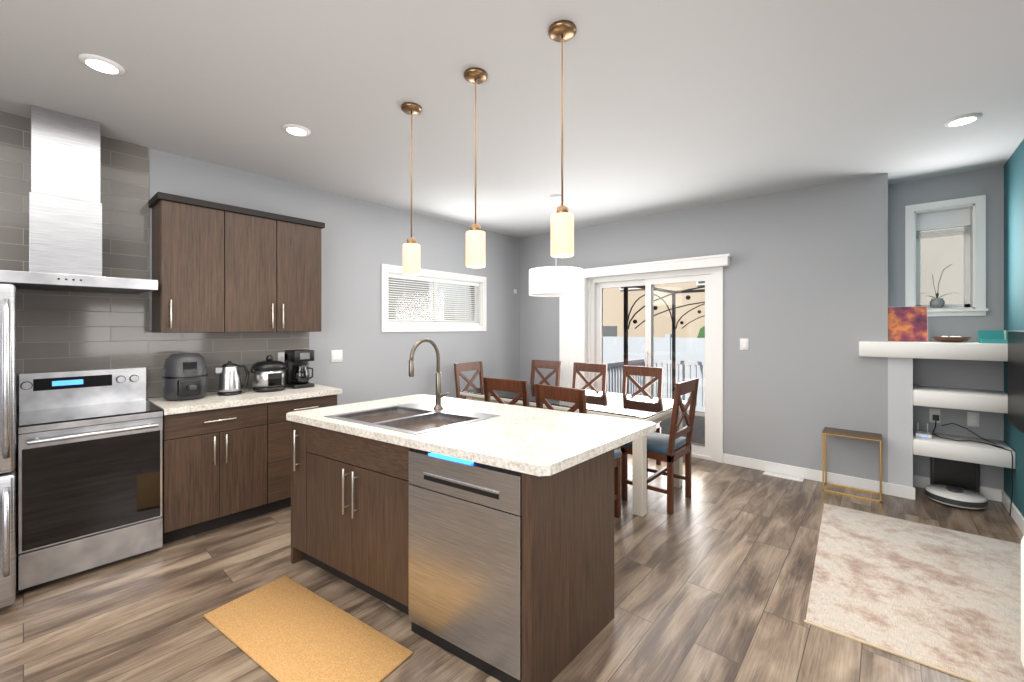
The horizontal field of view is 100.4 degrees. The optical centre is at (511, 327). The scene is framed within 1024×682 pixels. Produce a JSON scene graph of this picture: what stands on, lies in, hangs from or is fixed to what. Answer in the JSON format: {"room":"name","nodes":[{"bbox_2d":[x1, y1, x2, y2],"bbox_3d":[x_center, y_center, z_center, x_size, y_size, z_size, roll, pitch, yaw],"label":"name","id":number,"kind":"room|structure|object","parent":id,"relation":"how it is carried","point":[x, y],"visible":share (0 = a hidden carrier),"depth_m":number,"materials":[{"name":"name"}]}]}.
{"room":"kitchen","nodes":[
{"label":"kitchen","id":0,"kind":"room"},
{"bbox_2d":[16,148,519,555],"bbox_3d":[-2.463,0.050,3.450,0.120,2.740,7.960,0,0,41],"label":"wall","id":1,"kind":"structure","parent":0,"point":[362,241],"depth_m":4.46,"materials":[{"name":"grey paint"}]},
{"bbox_2d":[0,105,157,293],"bbox_3d":[-2.739,-0.779,2.652,0.493,1.078,0.757,0,0,41],"label":"range hood","id":2,"kind":"object","parent":1,"relation":"attached to","point":[65,229],"visible":1,"depth_m":2.61,"materials":[{"name":"silver metal"}]},
{"bbox_2d":[0,111,308,410],"bbox_3d":[-2.875,-0.403,2.880,0.008,1.834,2.960,0,0,41],"label":"tile backsplash","id":3,"kind":"structure","parent":1,"relation":"attached to","point":[56,331],"depth_m":2.96,"materials":[{"name":"grey tile"}]},
{"bbox_2d":[278,352,283,361],"label":"switch plates","id":4,"kind":"object","parent":3,"relation":"attached to","point":[280,354],"depth_m":3.80,"materials":[{"name":"white plastic"}]},
{"bbox_2d":[148,192,324,332],"bbox_3d":[-2.149,-0.445,3.434,0.354,0.960,1.150,0,0,41],"label":"upper cabinet","id":5,"kind":"object","parent":1,"relation":"attached to","point":[218,267],"visible":1,"depth_m":3.24,"materials":[{"name":"brown wood"}]},
{"bbox_2d":[331,350,342,362],"label":"switch plates","id":6,"kind":"object","parent":1,"relation":"attached to","point":[336,355],"depth_m":4.19,"materials":[{"name":"white plastic"}]},
{"bbox_2d":[381,264,486,331],"bbox_3d":[-0.918,-0.320,5.207,0.138,0.730,1.590,0,0,41],"label":"kitchen window","id":7,"kind":"structure","parent":1,"relation":"in","point":[386,269],"depth_m":5.20,"materials":[{"name":"white"}]},
{"bbox_2d":[388,273,478,323],"bbox_3d":[-0.916,-0.321,5.205,0.035,0.553,1.410,0,0,41],"label":"window blind","id":8,"kind":"object","parent":7,"relation":"attached to","point":[472,319],"visible":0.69,"depth_m":5.13,"materials":[{"name":"white plastic"}]},
{"bbox_2d":[0,442,1023,681],"bbox_3d":[-0.481,1.470,1.979,5.000,0.100,8.550,0,0,41],"label":"floor","id":9,"kind":"structure","parent":0,"point":[713,574],"depth_m":2.20,"materials":[{"name":"laminate"}]},
{"bbox_2d":[0,283,15,608],"bbox_3d":[-3.031,0.600,2.017,0.867,1.640,0.895,0,0,41],"label":"fridge","id":10,"kind":"object","parent":9,"relation":"on","point":[7,444],"visible":1,"depth_m":2.10,"materials":[{"name":"grey metal"}]},
{"bbox_2d":[18,367,162,590],"bbox_3d":[-2.615,0.853,2.654,0.674,1.135,0.596,0,0,41],"label":"stove","id":11,"kind":"object","parent":9,"relation":"on","point":[89,469],"visible":1,"depth_m":2.49,"materials":[{"name":"silver metal"}]},
{"bbox_2d":[146,384,341,543],"bbox_3d":[-2.049,0.968,3.345,0.622,0.905,1.176,0,0,41],"label":"base cabinet","id":12,"kind":"object","parent":9,"relation":"on","point":[226,460],"visible":0.85,"depth_m":3.00,"materials":[{"name":"brown wood"}]},
{"bbox_2d":[162,353,207,400],"bbox_3d":[-2.342,0.348,3.071,0.349,0.330,0.268,0,0,41],"label":"air fryer","id":13,"kind":"object","parent":12,"relation":"on","point":[185,376],"visible":1,"depth_m":3.00,"materials":[{"name":"grey plastic"}]},
{"bbox_2d":[215,361,248,395],"bbox_3d":[-2.170,0.385,3.314,0.160,0.257,0.231,0,0,41],"label":"kettle","id":14,"kind":"object","parent":12,"relation":"on","point":[229,381],"visible":1,"depth_m":3.25,"materials":[{"name":"silver metal"}]},
{"bbox_2d":[250,355,287,391],"bbox_3d":[-1.988,0.369,3.493,0.252,0.288,0.264,0,0,41],"label":"rice cooker","id":15,"kind":"object","parent":12,"relation":"on","point":[269,372],"visible":1,"depth_m":3.40,"materials":[{"name":"silver metal"}]},
{"bbox_2d":[284,349,314,388],"bbox_3d":[-1.845,0.353,3.716,0.222,0.320,0.186,0,0,41],"label":"coffee maker","id":16,"kind":"object","parent":12,"relation":"on","point":[297,375],"visible":0.96,"depth_m":3.65,"materials":[{"name":"black plastic"}]},
{"bbox_2d":[203,576,412,681],"bbox_3d":[-0.972,1.414,1.974,1.040,0.012,0.406,0,0,34],"label":"rug","id":17,"kind":"object","parent":9,"relation":"on","point":[284,629],"visible":0.97,"depth_m":1.94,"materials":[{"name":"carpet"}]},
{"bbox_2d":[286,410,613,681],"bbox_3d":[-0.424,0.988,2.322,1.704,0.866,0.863,0,0,41],"label":"kitchen island","id":18,"kind":"object","parent":9,"relation":"on","point":[478,534],"depth_m":1.88,"materials":[{"name":"brown wood"}]},
{"bbox_2d":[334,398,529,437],"bbox_3d":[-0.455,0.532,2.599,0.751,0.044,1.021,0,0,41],"label":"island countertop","id":19,"kind":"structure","parent":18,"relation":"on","point":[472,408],"depth_m":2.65,"materials":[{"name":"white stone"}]},
{"bbox_2d":[386,410,465,429],"bbox_3d":[-0.459,0.612,2.341,0.331,0.195,0.474,0,0,41],"label":"sink","id":20,"kind":"object","parent":19,"relation":"in","point":[416,421],"depth_m":2.48,"materials":[{"name":"silver metal"}]},
{"bbox_2d":[409,338,449,409],"bbox_3d":[-0.502,0.288,2.591,0.116,0.446,0.246,0,0,41],"label":"faucet","id":21,"kind":"object","parent":19,"relation":"on","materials":[{"name":"silver metal"}]},
{"bbox_2d":[402,407,655,485],"bbox_3d":[0.129,0.532,2.166,0.807,0.044,1.093,0,0,41],"label":"island countertop","id":22,"kind":"structure","parent":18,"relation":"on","point":[534,445],"depth_m":1.96,"materials":[{"name":"white stone"}]},
{"bbox_2d":[454,361,483,398],"bbox_3d":[-0.356,0.920,5.021,0.490,1.000,0.450,0,0,41],"label":"chair","id":23,"kind":"object","parent":9,"relation":"on","point":[459,368],"visible":0.29,"depth_m":5.12,"materials":[{"name":"brown wood"}]},
{"bbox_2d":[483,377,529,406],"bbox_3d":[0.078,0.920,3.668,0.450,1.000,0.490,0,0,37],"label":"chair","id":24,"kind":"object","parent":9,"relation":"on","point":[520,387],"visible":0.06,"depth_m":3.47,"materials":[{"name":"brown wood"}]},
{"bbox_2d":[530,360,560,385],"bbox_3d":[0.285,0.920,5.292,0.450,1.000,0.490,0,0,41],"label":"chair","id":25,"kind":"object","parent":9,"relation":"on","point":[546,364],"visible":0.33,"depth_m":5.43,"materials":[{"name":"brown wood"}]},
{"bbox_2d":[460,383,689,516],"bbox_3d":[0.529,1.040,4.150,2.030,0.760,0.950,0,0,41],"label":"dining table","id":26,"kind":"object","parent":9,"relation":"on","point":[633,407],"visible":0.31,"depth_m":3.62,"materials":[{"name":"beige"}]},
{"bbox_2d":[535,384,621,517],"bbox_3d":[0.497,0.920,3.196,0.490,1.000,0.450,0,0,-44],"label":"chair","id":27,"kind":"object","parent":9,"relation":"on","point":[544,393],"visible":0.31,"depth_m":3.12,"materials":[{"name":"brown wood"}]},
{"bbox_2d":[572,362,607,391],"bbox_3d":[0.775,0.920,4.864,0.450,1.000,0.490,0,0,41],"label":"chair","id":28,"kind":"object","parent":9,"relation":"on","point":[578,367],"visible":0.1,"depth_m":5.01,"materials":[{"name":"brown wood"}]},
{"bbox_2d":[622,365,662,464],"bbox_3d":[1.264,0.920,4.437,0.450,1.000,0.490,0,0,41],"label":"chair","id":29,"kind":"object","parent":9,"relation":"on","point":[655,372],"visible":0.19,"depth_m":4.56,"materials":[{"name":"brown wood"}]},
{"bbox_2d":[621,378,698,513],"bbox_3d":[1.220,0.920,3.527,0.490,1.000,0.450,0,0,41],"label":"chair","id":30,"kind":"object","parent":9,"relation":"on","point":[672,447],"visible":0.83,"depth_m":3.43,"materials":[{"name":"brown wood"}]},
{"bbox_2d":[763,471,803,481],"bbox_3d":[2.583,1.417,4.063,0.320,0.007,0.100,0,0,41],"label":"floor vent","id":31,"kind":"object","parent":9,"relation":"in","point":[783,476],"visible":1,"depth_m":4.05,"materials":[{"name":"white plastic"}]},
{"bbox_2d":[822,427,881,502],"bbox_3d":[2.929,1.163,3.675,0.394,0.515,0.234,0,0,41],"label":"side table","id":32,"kind":"object","parent":9,"relation":"on","point":[853,434],"visible":0.98,"depth_m":3.67,"materials":[{"name":"gold metal"}]},
{"bbox_2d":[888,357,912,486],"bbox_3d":[3.394,0.835,3.733,0.155,1.170,0.408,0,0,41],"label":"pier","id":33,"kind":"object","parent":9,"relation":"on","point":[900,421],"visible":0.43,"depth_m":3.58,"materials":[{"name":"grey paint"}]},
{"bbox_2d":[804,503,1023,681],"bbox_3d":[2.370,1.415,2.418,1.126,0.010,1.814,0,0,41],"label":"area rug","id":34,"kind":"object","parent":9,"relation":"on","point":[945,600],"visible":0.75,"depth_m":2.27,"materials":[{"name":"beige carpet"}]},
{"bbox_2d":[1021,536,1023,666],"bbox_3d":[1.925,1.104,1.353,0.310,0.608,0.670,0,0,41],"label":"ottoman","id":35,"kind":"object","parent":34,"relation":"on","point":[1022,600],"visible":1,"depth_m":1.66,"materials":[{"name":"white fabric"}]},
{"bbox_2d":[930,457,979,492],"bbox_3d":[3.764,1.255,3.629,0.290,0.330,0.075,0,0,41],"label":"dock","id":36,"kind":"object","parent":9,"relation":"on","point":[962,474],"visible":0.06,"depth_m":3.60,"materials":[{"name":"grey plastic"}]},
{"bbox_2d":[925,484,987,508],"bbox_3d":[3.599,1.363,3.462,0.356,0.114,0.356,0,0,41],"label":"robot vacuum","id":37,"kind":"object","parent":9,"relation":"on","point":[954,496],"visible":1,"depth_m":3.39,"materials":[{"name":"white"}]},
{"bbox_2d":[0,0,1023,238],"bbox_3d":[-0.481,-1.370,1.979,5.000,0.100,8.550,0,0,41],"label":"ceiling","id":38,"kind":"structure","parent":0,"point":[671,105],"depth_m":2.39,"materials":[{"name":"grey paint"}]},
{"bbox_2d":[78,54,124,75],"bbox_3d":[-2.055,-1.314,2.138,0.170,0.012,0.170,0,0,41],"label":"recessed light","id":39,"kind":"object","parent":38,"relation":"in","point":[101,64],"visible":1,"depth_m":2.12,"materials":[{"name":"white plastic"}]},
{"bbox_2d":[282,124,310,136],"bbox_3d":[-1.437,-1.314,2.846,0.170,0.012,0.170,0,0,41],"label":"recessed light","id":40,"kind":"object","parent":38,"relation":"in","point":[296,130],"visible":0.96,"depth_m":2.83,"materials":[{"name":"white plastic"}]},
{"bbox_2d":[401,102,421,275],"bbox_3d":[-0.602,-0.819,2.556,0.124,1.002,0.124,0,0,41],"label":"pendant light","id":41,"kind":"object","parent":38,"relation":"hanging from","point":[411,257],"visible":0.98,"depth_m":2.52,"materials":[{"name":"white glass"}]},
{"bbox_2d":[464,67,486,267],"bbox_3d":[-0.190,-0.819,2.223,0.124,1.002,0.124,0,0,41],"label":"pendant light","id":42,"kind":"object","parent":38,"relation":"hanging from","point":[475,246],"visible":1,"depth_m":2.19,"materials":[{"name":"white glass"}]},
{"bbox_2d":[529,195,582,296],"bbox_3d":[0.442,-0.825,4.285,0.544,0.990,0.544,0,0,41],"label":"drum pendant light","id":43,"kind":"object","parent":38,"relation":"hanging from","point":[557,281],"visible":0.96,"depth_m":4.06,"materials":[{"name":"white fabric"}]},
{"bbox_2d":[548,20,575,257],"bbox_3d":[0.223,-0.819,1.889,0.124,1.002,0.124,0,0,41],"label":"pendant light","id":44,"kind":"object","parent":38,"relation":"hanging from","point":[562,219],"visible":1,"depth_m":1.86,"materials":[{"name":"white glass"}]},
{"bbox_2d":[943,113,981,126],"bbox_3d":[2.860,-1.314,2.707,0.170,0.012,0.170,0,0,41],"label":"recessed light","id":45,"kind":"object","parent":38,"relation":"in","point":[962,120],"visible":1,"depth_m":2.69,"materials":[{"name":"white plastic"}]},
{"bbox_2d":[520,173,887,482],"bbox_3d":[1.861,0.050,5.204,4.090,2.740,0.610,0,0,41],"label":"wall","id":46,"kind":"structure","parent":0,"point":[805,292],"depth_m":4.11,"materials":[{"name":"grey paint"}]},
{"bbox_2d":[559,254,731,389],"bbox_3d":[1.430,0.312,5.083,2.160,2.135,0.101,0,0,41],"label":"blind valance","id":47,"kind":"object","parent":46,"relation":"attached to","point":[572,329],"visible":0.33,"depth_m":5.50,"materials":[{"name":"white wood"}]},
{"bbox_2d":[587,267,722,462],"bbox_3d":[1.630,0.360,5.069,1.660,2.120,0.138,0,0,41],"label":"sliding glass door","id":48,"kind":"structure","parent":46,"relation":"in","point":[712,449],"depth_m":4.76,"materials":[{"name":"white"}]},
{"bbox_2d":[740,338,748,349],"label":"switch plates","id":49,"kind":"object","parent":46,"relation":"attached to","point":[744,343],"depth_m":4.35,"materials":[{"name":"white plastic"}]},
{"bbox_2d":[723,453,916,499],"bbox_3d":[2.771,1.370,3.996,1.470,0.100,0.014,0,0,41],"label":"baseboard","id":50,"kind":"structure","parent":46,"relation":"attached to","point":[891,489],"depth_m":3.93,"materials":[{"name":"white wood"}]},
{"bbox_2d":[888,166,1003,489],"bbox_3d":[3.849,0.050,3.742,0.830,2.740,0.200,0,0,41],"label":"wall","id":51,"kind":"structure","parent":0,"point":[977,374],"depth_m":3.63,"materials":[{"name":"grey paint"}]},
{"bbox_2d":[929,408,939,422],"bbox_3d":[3.691,0.770,3.720,0.070,0.120,0.040,0,0,41],"label":"electrical outlet plate","id":52,"kind":"object","parent":51,"relation":"attached to","point":[934,414],"depth_m":3.73,"materials":[{"name":"white plastic"}]},
{"bbox_2d":[932,420,1012,515],"bbox_3d":[3.681,1.099,3.435,0.407,0.602,0.411,0,0,41],"label":"cords","id":53,"kind":"object","parent":52,"relation":"attached to","point":[984,443],"visible":1,"depth_m":3.38,"materials":[{"name":"black plastic"}]},
{"bbox_2d":[859,341,1015,468],"bbox_3d":[3.516,0.583,3.597,0.898,0.925,0.453,0,0,41],"label":"shelf niche","id":54,"kind":"object","parent":51,"relation":"attached to","point":[995,401],"visible":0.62,"depth_m":3.38,"materials":[{"name":"white"}]},
{"bbox_2d":[888,306,927,341],"bbox_3d":[3.335,-0.029,3.637,0.300,0.301,0.067,0,0,35],"label":"print","id":55,"kind":"object","parent":54,"relation":"on","point":[907,324],"visible":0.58,"depth_m":3.61,"materials":[{"name":"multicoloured paper"}]},
{"bbox_2d":[915,423,931,437],"bbox_3d":[3.482,0.868,3.610,0.100,0.100,0.142,0,0,41],"label":"router","id":56,"kind":"object","parent":54,"relation":"in","point":[923,434],"visible":0.98,"depth_m":3.58,"materials":[{"name":"white plastic"}]},
{"bbox_2d":[932,336,971,342],"bbox_3d":[3.570,0.092,3.467,0.236,0.052,0.236,0,0,41],"label":"decorative bowl","id":57,"kind":"object","parent":54,"relation":"on","point":[956,339],"visible":1,"depth_m":3.41,"materials":[{"name":"brown wood"}]},
{"bbox_2d":[978,330,1007,342],"bbox_3d":[3.728,0.070,3.305,0.103,0.099,0.161,0,0,-43],"label":"card","id":58,"kind":"object","parent":54,"relation":"on","point":[992,336],"depth_m":3.29,"materials":[{"name":"teal"}]},
{"bbox_2d":[979,338,1007,343],"bbox_3d":[3.674,0.104,3.245,0.140,0.030,0.040,0,0,41],"label":"card","id":59,"kind":"object","parent":54,"relation":"on","point":[981,340],"depth_m":3.25,"materials":[{"name":"teal"}]},
{"bbox_2d":[916,208,970,238],"bbox_3d":[3.818,-0.919,3.782,0.340,0.214,0.040,0,0,41],"label":"blinds","id":60,"kind":"object","parent":51,"relation":"attached to","point":[945,219],"visible":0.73,"depth_m":3.76,"materials":[{"name":"white plastic"}]},
{"bbox_2d":[905,195,987,315],"bbox_3d":[3.795,-0.600,3.756,0.510,1.000,0.250,0,0,41],"label":"window","id":61,"kind":"structure","parent":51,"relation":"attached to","point":[974,285],"depth_m":3.71,"materials":[{"name":"white wood"}]},
{"bbox_2d":[922,264,957,307],"bbox_3d":[3.781,-0.364,3.768,0.265,0.382,0.100,0,0,41],"label":"orchid plant","id":62,"kind":"object","parent":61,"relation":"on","point":[937,302],"visible":0.94,"depth_m":3.75,"materials":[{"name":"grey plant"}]},
{"bbox_2d":[913,475,999,501],"bbox_3d":[3.786,1.370,3.654,0.510,0.100,0.017,0,0,41],"label":"baseboard","id":63,"kind":"structure","parent":51,"relation":"attached to","point":[988,493],"depth_m":3.54,"materials":[{"name":"white"}]},
{"bbox_2d":[967,412,978,426],"bbox_3d":[3.875,0.770,3.581,0.070,0.120,0.009,0,0,41],"label":"electrical outlet plate","id":64,"kind":"object","parent":51,"relation":"attached to","point":[972,418],"depth_m":3.58,"materials":[{"name":"white plastic"}]},
{"bbox_2d":[1004,139,1023,516],"bbox_3d":[1.339,0.050,0.325,0.120,2.740,8.250,0,0,41],"label":"wall","id":65,"kind":"structure","parent":0,"point":[1014,250],"depth_m":3.19,"materials":[{"name":"teal paint"}]},
{"bbox_2d":[1000,489,1023,533],"bbox_3d":[1.289,1.370,0.369,0.014,0.100,8.250,0,0,41],"label":"baseboard","id":66,"kind":"structure","parent":65,"relation":"attached to","point":[1016,515],"depth_m":3.16,"materials":[{"name":"white"}]},
{"bbox_2d":[1008,330,1023,433],"bbox_3d":[3.283,0.360,2.680,0.047,0.680,1.215,0,0,41],"label":"wall-mounted tv","id":67,"kind":"object","parent":65,"relation":"attached to","point":[1015,379],"visible":1,"depth_m":2.94,"materials":[{"name":"black plastic"}]},
{"label":"outside","id":68,"kind":"structure","parent":0,"visible":0},
{"bbox_3d":[5.387,2.270,13.879,30.000,0.200,40.000,0,0,41],"label":"ground","id":69,"kind":"structure","parent":68,"visible":0},
{"bbox_2d":[388,278,428,320],"bbox_3d":[-8.486,-1.005,12.047,6.300,6.350,11.800,0,0,41],"label":"house","id":70,"kind":"structure","parent":69,"relation":"on","point":[388,278],"depth_m":13.73,"materials":[{"name":"beige"}]},
{"bbox_2d":[603,326,704,411],"bbox_3d":[2.485,1.055,4.467,22.000,2.230,18.000,0,0,41],"label":"fence","id":71,"kind":"object","parent":69,"relation":"on","point":[690,350],"depth_m":10.56,"materials":[{"name":"grey"}]},
{"bbox_2d":[603,281,704,337],"bbox_3d":[8.785,-1.880,18.001,7.300,8.100,9.600,0,0,41],"label":"house","id":72,"kind":"structure","parent":69,"relation":"on","point":[607,309],"depth_m":15.13,"materials":[{"name":"beige"}]},
{"bbox_2d":[605,355,704,443],"bbox_3d":[3.118,1.365,6.181,4.100,1.610,3.465,0,0,41],"label":"deck","id":73,"kind":"object","parent":69,"relation":"on","point":[667,425],"depth_m":8.01,"materials":[{"name":"grey wood"}]},
{"bbox_2d":[624,286,704,399],"bbox_3d":[3.553,0.444,6.376,3.050,2.288,2.050,0,0,41],"label":"pergola","id":74,"kind":"object","parent":73,"relation":"on","point":[673,317],"depth_m":7.44,"materials":[{"name":"black metal"}]},
{"bbox_2d":[697,326,704,337],"bbox_3d":[5.014,0.970,10.409,1.100,2.400,1.046,0,0,41],"label":"tree","id":75,"kind":"object","parent":69,"relation":"on","point":[702,332],"depth_m":10.35,"materials":[{"name":"green plant"}]},
{"bbox_2d":[921,227,963,304],"bbox_3d":[8.200,-1.205,6.455,6.000,6.750,0.010,0,0,41],"label":"house","id":76,"kind":"structure","parent":69,"relation":"on","point":[934,264],"depth_m":7.22,"materials":[{"name":"beige"}]}
]}

